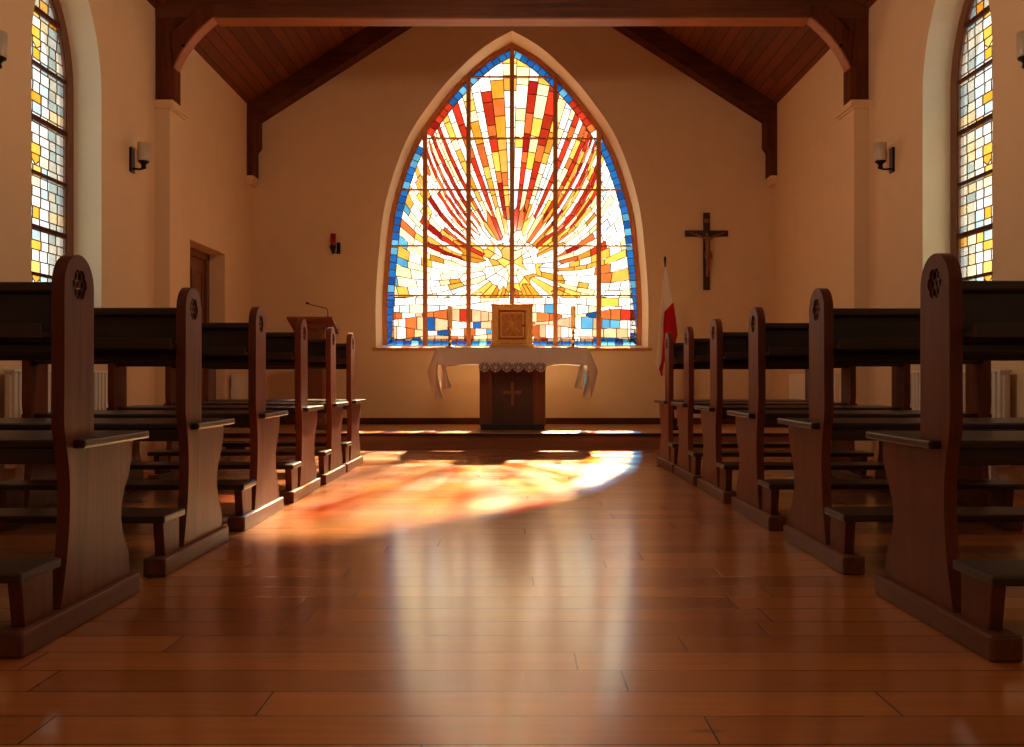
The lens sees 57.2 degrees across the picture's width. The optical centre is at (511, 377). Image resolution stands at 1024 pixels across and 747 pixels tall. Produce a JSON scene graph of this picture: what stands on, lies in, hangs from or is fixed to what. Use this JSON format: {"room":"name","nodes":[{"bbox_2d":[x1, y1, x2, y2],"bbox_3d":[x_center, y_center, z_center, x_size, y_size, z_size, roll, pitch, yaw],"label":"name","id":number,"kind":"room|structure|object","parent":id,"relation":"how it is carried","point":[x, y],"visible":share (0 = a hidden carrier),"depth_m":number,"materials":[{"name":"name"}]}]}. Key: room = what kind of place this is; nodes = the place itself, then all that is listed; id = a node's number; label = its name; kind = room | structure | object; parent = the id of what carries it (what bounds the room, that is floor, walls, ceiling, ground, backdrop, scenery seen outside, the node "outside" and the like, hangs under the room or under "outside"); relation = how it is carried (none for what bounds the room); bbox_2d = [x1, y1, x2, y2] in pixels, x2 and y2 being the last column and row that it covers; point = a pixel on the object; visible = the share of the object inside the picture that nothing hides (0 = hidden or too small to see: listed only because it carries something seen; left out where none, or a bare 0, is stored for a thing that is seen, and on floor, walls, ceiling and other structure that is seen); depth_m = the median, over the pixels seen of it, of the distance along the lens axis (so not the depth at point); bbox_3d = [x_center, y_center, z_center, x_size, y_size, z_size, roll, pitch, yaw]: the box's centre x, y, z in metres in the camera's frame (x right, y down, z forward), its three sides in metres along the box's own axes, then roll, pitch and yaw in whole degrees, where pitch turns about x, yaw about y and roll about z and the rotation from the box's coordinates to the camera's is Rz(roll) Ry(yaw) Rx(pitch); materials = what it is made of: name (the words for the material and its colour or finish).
{"room":"house of worship","nodes":[
{"label":"house of worship","id":0,"kind":"room"},
{"bbox_2d":[0,0,251,481],"bbox_3d":[-3.025,-1.198,3.650,0.350,3.700,13.300,0,0,0],"label":"wall","id":1,"kind":"structure","parent":0,"point":[112,42],"depth_m":6.91,"materials":[{"name":"paint"}]},
{"bbox_2d":[0,30,7,68],"bbox_3d":[-2.780,-1.743,5.040,0.140,0.220,0.090,0,0,0],"label":"wall sconce","id":2,"kind":"object","parent":1,"relation":"attached to","point":[3,35],"visible":1,"depth_m":5.03,"materials":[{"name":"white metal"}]},
{"bbox_2d":[31,0,73,281],"bbox_3d":[-2.980,-1.550,6.050,0.230,2.405,0.950,0,0,0],"label":"window","id":3,"kind":"structure","parent":1,"relation":"in","point":[52,88],"depth_m":6.24,"materials":[{"name":"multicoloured glass"}]},
{"bbox_2d":[129,142,149,173],"bbox_3d":[-2.780,-1.646,7.030,0.140,0.220,0.090,0,0,0],"label":"wall sconce","id":4,"kind":"object","parent":1,"relation":"attached to","point":[143,148],"visible":1,"depth_m":7.00,"materials":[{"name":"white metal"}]},
{"bbox_2d":[153,100,189,449],"bbox_3d":[-2.777,-0.779,7.660,0.165,2.862,0.400,0,0,0],"label":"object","id":5,"kind":"structure","parent":1,"relation":"attached to","point":[170,116],"depth_m":7.50,"materials":[{"name":"paint"}]},
{"bbox_2d":[155,0,868,104],"bbox_3d":[0.000,-3.488,7.577,5.700,2.555,0.186,0,0,0],"label":"roof beam","id":6,"kind":"structure","parent":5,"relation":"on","point":[180,25],"depth_m":7.50,"materials":[{"name":"brown wood"}]},
{"bbox_2d":[190,247,208,400],"bbox_3d":[-3.026,-0.360,8.825,0.108,1.730,1.000,0,0,0],"label":"door","id":7,"kind":"structure","parent":1,"relation":"in","point":[199,260],"depth_m":9.17,"materials":[{"name":"brown wood"}]},
{"bbox_2d":[246,175,258,186],"bbox_3d":[-2.812,-2.131,10.190,0.075,0.085,0.220,0,0,0],"label":"trim","id":8,"kind":"structure","parent":1,"relation":"attached to","point":[252,181],"depth_m":10.10,"materials":[{"name":"paint"}]},
{"bbox_2d":[0,449,1023,746],"bbox_3d":[0.000,0.712,3.690,6.400,0.120,13.980,0,0,0],"label":"floor","id":9,"kind":"structure","parent":0,"point":[413,597],"depth_m":2.40,"materials":[{"name":"brown wood"}]},
{"bbox_2d":[2,369,107,479],"bbox_3d":[-2.800,0.302,5.830,0.099,0.700,1.264,0,0,0],"label":"radiator","id":10,"kind":"object","parent":9,"relation":"on","point":[12,377],"visible":0.26,"depth_m":5.27,"materials":[{"name":"metal"}]},
{"bbox_2d":[2,369,107,372],"bbox_3d":[-2.785,-0.041,5.810,0.069,0.014,1.224,0,0,0],"label":"grille","id":11,"kind":"object","parent":10,"relation":"attached to","point":[3,370],"depth_m":5.23,"materials":[{"name":"beige metal"}]},
{"bbox_2d":[0,255,148,657],"bbox_3d":[-1.680,0.162,2.542,1.114,0.980,0.745,0,0,0],"label":"pew","id":12,"kind":"object","parent":9,"relation":"on","point":[88,573],"visible":1,"depth_m":2.47,"materials":[{"name":"brown wood"}]},
{"bbox_2d":[0,332,51,338],"bbox_3d":[-1.680,-0.110,2.422,0.990,0.013,0.105,0,0,0],"label":"shelf","id":13,"kind":"object","parent":12,"relation":"attached to","point":[3,335],"depth_m":2.36,"materials":[{"name":"brown wood"}]},
{"bbox_2d":[0,287,234,576],"bbox_3d":[-1.680,0.162,3.442,1.114,0.980,0.745,0,0,0],"label":"pew","id":14,"kind":"object","parent":9,"relation":"on","point":[183,534],"visible":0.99,"depth_m":3.37,"materials":[{"name":"brown wood"}]},
{"bbox_2d":[0,307,287,530],"bbox_3d":[-1.680,0.162,4.353,1.114,0.980,0.745,0,0,0],"label":"pew","id":15,"kind":"object","parent":9,"relation":"on","point":[257,498],"visible":0.61,"depth_m":4.26,"materials":[{"name":"brown wood"}]},
{"bbox_2d":[107,319,323,502],"bbox_3d":[-1.680,0.162,5.253,1.114,0.980,0.745,0,0,0],"label":"pew","id":16,"kind":"object","parent":9,"relation":"on","point":[283,349],"visible":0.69,"depth_m":5.18,"materials":[{"name":"brown wood"}]},
{"bbox_2d":[224,438,249,449],"bbox_3d":[-2.700,0.602,8.454,0.700,0.100,0.347,0,0,0],"label":"step","id":17,"kind":"structure","parent":9,"relation":"on","point":[225,439],"depth_m":8.30,"materials":[{"name":"brown wood"}]},
{"bbox_2d":[147,327,348,484],"bbox_3d":[-1.680,0.162,6.103,1.114,0.980,0.745,0,0,0],"label":"pew","id":18,"kind":"object","parent":9,"relation":"on","point":[321,352],"visible":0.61,"depth_m":6.00,"materials":[{"name":"brown wood"}]},
{"bbox_2d":[202,333,365,471],"bbox_3d":[-1.680,0.162,6.853,1.114,0.980,0.745,0,0,0],"label":"pew","id":19,"kind":"object","parent":9,"relation":"on","point":[345,352],"visible":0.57,"depth_m":6.76,"materials":[{"name":"brown wood"}]},
{"bbox_2d":[224,424,789,448],"bbox_3d":[0.000,0.579,9.463,5.700,0.147,1.665,0,0,0],"label":"platform","id":20,"kind":"object","parent":9,"relation":"on","point":[371,436],"visible":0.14,"depth_m":8.65,"materials":[{"name":"brown wood"}]},
{"bbox_2d":[230,374,247,398],"bbox_3d":[-2.800,0.234,9.705,0.099,0.543,0.574,0,0,0],"label":"radiator","id":21,"kind":"object","parent":20,"relation":"on","point":[238,389],"visible":0.48,"depth_m":9.50,"materials":[{"name":"metal"}]},
{"bbox_2d":[231,374,247,375],"bbox_3d":[-2.785,-0.031,9.685,0.069,0.014,0.534,0,0,0],"label":"grille","id":22,"kind":"object","parent":21,"relation":"attached to","point":[231,374],"depth_m":9.49,"materials":[{"name":"metal"}]},
{"bbox_2d":[287,317,339,429],"bbox_3d":[-1.940,-0.042,9.193,0.440,1.093,0.384,0,0,0],"label":"lectern","id":23,"kind":"object","parent":20,"relation":"on","point":[317,327],"visible":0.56,"depth_m":9.14,"materials":[{"name":"brown wood"}]},
{"bbox_2d":[480,364,544,429],"bbox_3d":[0.005,0.112,9.255,1.410,0.787,0.590,0,0,0],"label":"altar table","id":24,"kind":"object","parent":20,"relation":"on","point":[512,400],"visible":0.73,"depth_m":9.14,"materials":[{"name":"brown wood"}]},
{"bbox_2d":[427,347,597,399],"bbox_3d":[0.005,-0.041,9.252,1.633,0.503,0.682,0,0,0],"label":"altar cloth","id":25,"kind":"object","parent":24,"relation":"on","point":[493,358],"visible":1,"depth_m":8.94,"materials":[{"name":"white fabric"}]},
{"bbox_2d":[446,306,453,346],"bbox_3d":[-0.608,-0.502,9.220,0.116,0.420,0.116,0,0,0],"label":"candlestick","id":26,"kind":"object","parent":25,"relation":"on","point":[449,308],"visible":0.88,"depth_m":9.20,"materials":[{"name":"gold metal"}]},
{"bbox_2d":[447,306,452,326],"bbox_3d":[-0.608,-0.605,9.220,0.050,0.215,0.049,0,0,0],"label":"candle","id":27,"kind":"object","parent":26,"relation":"on","point":[449,309],"depth_m":9.20,"materials":[{"name":"beige wax"}]},
{"bbox_2d":[489,304,534,346],"bbox_3d":[0.002,-0.508,9.330,0.450,0.432,0.320,0,0,0],"label":"tabernacle","id":28,"kind":"object","parent":25,"relation":"on","point":[512,324],"visible":0.93,"depth_m":9.20,"materials":[{"name":"metal"}]},
{"bbox_2d":[569,305,577,346],"bbox_3d":[0.600,-0.502,9.220,0.116,0.420,0.116,0,0,0],"label":"candlestick","id":29,"kind":"object","parent":25,"relation":"on","point":[573,308],"visible":0.9,"depth_m":9.20,"materials":[{"name":"gold metal"}]},
{"bbox_2d":[571,305,575,326],"bbox_3d":[0.600,-0.605,9.220,0.050,0.215,0.049,0,0,0],"label":"candle","id":30,"kind":"object","parent":29,"relation":"on","point":[573,309],"depth_m":9.20,"materials":[{"name":"beige wax"}]},
{"bbox_2d":[656,256,677,429],"bbox_3d":[1.576,-0.346,9.203,0.277,1.702,0.260,0,0,23],"label":"flag","id":31,"kind":"object","parent":20,"relation":"on","point":[667,318],"visible":0.84,"depth_m":9.16,"materials":[{"name":"red fabric"}]},
{"bbox_2d":[789,374,839,401],"bbox_3d":[2.800,0.234,8.705,0.099,0.543,1.374,0,0,0],"label":"radiator","id":32,"kind":"object","parent":20,"relation":"on","point":[796,381],"visible":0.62,"depth_m":8.98,"materials":[{"name":"metal"}]},
{"bbox_2d":[789,374,839,375],"bbox_3d":[2.785,-0.031,8.685,0.069,0.014,1.334,0,0,0],"label":"grille","id":33,"kind":"object","parent":32,"relation":"attached to","point":[789,374],"depth_m":8.99,"materials":[{"name":"metal"}]},
{"bbox_2d":[654,332,808,472],"bbox_3d":[1.640,0.162,6.793,1.114,0.980,0.745,0,0,0],"label":"pew","id":34,"kind":"object","parent":9,"relation":"on","point":[674,352],"visible":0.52,"depth_m":6.70,"materials":[{"name":"brown wood"}]},
{"bbox_2d":[671,327,873,485],"bbox_3d":[1.640,0.162,6.043,1.114,0.980,0.745,0,0,0],"label":"pew","id":35,"kind":"object","parent":9,"relation":"on","point":[696,350],"visible":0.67,"depth_m":5.95,"materials":[{"name":"brown wood"}]},
{"bbox_2d":[694,319,911,503],"bbox_3d":[1.640,0.162,5.232,1.114,0.980,0.745,0,0,0],"label":"pew","id":36,"kind":"object","parent":9,"relation":"on","point":[727,349],"visible":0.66,"depth_m":5.16,"materials":[{"name":"brown wood"}]},
{"bbox_2d":[727,307,1023,530],"bbox_3d":[1.640,0.162,4.372,1.114,0.980,0.745,0,0,0],"label":"pew","id":37,"kind":"object","parent":9,"relation":"on","point":[757,497],"visible":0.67,"depth_m":4.28,"materials":[{"name":"brown wood"}]},
{"bbox_2d":[777,288,1023,574],"bbox_3d":[1.640,0.162,3.473,1.114,0.980,0.745,0,0,0],"label":"pew","id":38,"kind":"object","parent":9,"relation":"on","point":[825,532],"visible":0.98,"depth_m":3.40,"materials":[{"name":"brown wood"}]},
{"bbox_2d":[866,253,1023,661],"bbox_3d":[1.640,0.162,2.513,1.114,0.980,0.745,0,0,0],"label":"pew","id":39,"kind":"object","parent":9,"relation":"on","point":[925,576],"visible":1,"depth_m":2.44,"materials":[{"name":"brown wood"}]},
{"bbox_2d":[962,332,972,337],"bbox_3d":[1.640,-0.110,2.393,0.990,0.013,0.105,0,0,0],"label":"shelf","id":40,"kind":"object","parent":39,"relation":"attached to","point":[964,334],"depth_m":2.37,"materials":[{"name":"brown wood"}]},
{"bbox_2d":[910,369,1011,478],"bbox_3d":[2.800,0.302,6.020,0.099,0.700,1.444,0,0,0],"label":"radiator","id":41,"kind":"object","parent":9,"relation":"on","point":[1000,379],"visible":0.14,"depth_m":5.37,"materials":[{"name":"metal"}]},
{"bbox_2d":[910,369,1011,372],"bbox_3d":[2.785,-0.041,6.000,0.069,0.014,1.404,0,0,0],"label":"grille","id":42,"kind":"object","parent":41,"relation":"attached to","point":[1001,370],"depth_m":5.32,"materials":[{"name":"metal"}]},
{"bbox_2d":[252,26,771,417],"bbox_3d":[0.000,-2.188,10.490,6.400,5.680,0.380,0,0,0],"label":"wall","id":43,"kind":"structure","parent":0,"point":[333,160],"depth_m":10.30,"materials":[{"name":"paint"}]},
{"bbox_2d":[329,233,339,253],"bbox_3d":[-1.920,-1.458,10.245,0.064,0.220,0.134,0,0,39],"label":"lamp","id":44,"kind":"object","parent":43,"relation":"attached to","point":[333,235],"visible":1,"depth_m":10.20,"materials":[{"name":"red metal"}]},
{"bbox_2d":[280,418,734,423],"bbox_3d":[0.000,0.471,10.289,5.700,0.068,0.022,0,0,0],"label":"baseboard","id":45,"kind":"structure","parent":43,"relation":"attached to","point":[344,420],"depth_m":10.28,"materials":[{"name":"brown wood"}]},
{"bbox_2d":[372,43,651,350],"bbox_3d":[0.000,-2.030,10.443,3.060,3.460,0.345,0,0,0],"label":"window","id":46,"kind":"structure","parent":43,"relation":"in","point":[532,110],"depth_m":10.58,"materials":[{"name":"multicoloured glass"}]},
{"bbox_2d":[247,26,776,178],"bbox_3d":[0.000,-3.474,10.198,5.700,2.602,0.201,0,0,0],"label":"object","id":47,"kind":"object","parent":43,"relation":"attached to","point":[368,40],"visible":0.87,"depth_m":10.10,"materials":[{"name":"brown wood"}]},
{"bbox_2d":[685,213,727,289],"bbox_3d":[2.128,-1.385,10.255,0.470,0.845,0.092,0,0,0],"label":"crucifix","id":48,"kind":"object","parent":43,"relation":"attached to","point":[706,233],"visible":1,"depth_m":10.28,"materials":[{"name":"brown wood"}]},
{"bbox_2d":[147,0,876,102],"bbox_3d":[0.000,-3.762,3.690,6.700,2.271,13.980,0,0,0],"label":"ceiling","id":49,"kind":"structure","parent":0,"point":[251,60],"depth_m":9.37,"materials":[{"name":"brown wood"}]},
{"bbox_2d":[772,0,1023,494],"bbox_3d":[3.025,-1.198,3.650,0.350,3.700,13.300,0,0,0],"label":"wall","id":50,"kind":"structure","parent":0,"point":[911,42],"depth_m":6.97,"materials":[{"name":"paint"}]},
{"bbox_2d":[765,175,777,186],"bbox_3d":[2.812,-2.131,10.190,0.075,0.085,0.220,0,0,0],"label":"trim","id":51,"kind":"structure","parent":50,"relation":"attached to","point":[771,181],"depth_m":10.10,"materials":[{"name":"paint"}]},
{"bbox_2d":[834,100,870,459],"bbox_3d":[2.777,-0.779,7.660,0.165,2.862,0.400,0,0,0],"label":"pilaster","id":52,"kind":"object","parent":50,"relation":"attached to","point":[853,116],"depth_m":7.50,"materials":[{"name":"paint"}]},
{"bbox_2d":[874,142,894,173],"bbox_3d":[2.780,-1.646,7.030,0.140,0.220,0.090,0,0,0],"label":"wall sconce","id":53,"kind":"object","parent":50,"relation":"attached to","point":[880,148],"visible":1,"depth_m":7.00,"materials":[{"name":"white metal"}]},
{"bbox_2d":[950,0,992,280],"bbox_3d":[2.980,-1.550,6.050,0.230,2.405,0.950,0,0,0],"label":"window","id":54,"kind":"structure","parent":50,"relation":"in","point":[971,88],"depth_m":6.25,"materials":[{"name":"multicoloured glass"}]},
{"bbox_2d":[1016,30,1023,68],"bbox_3d":[2.780,-1.743,5.040,0.140,0.220,0.090,0,0,0],"label":"wall sconce","id":55,"kind":"object","parent":50,"relation":"attached to","point":[1019,35],"visible":1,"depth_m":5.03,"materials":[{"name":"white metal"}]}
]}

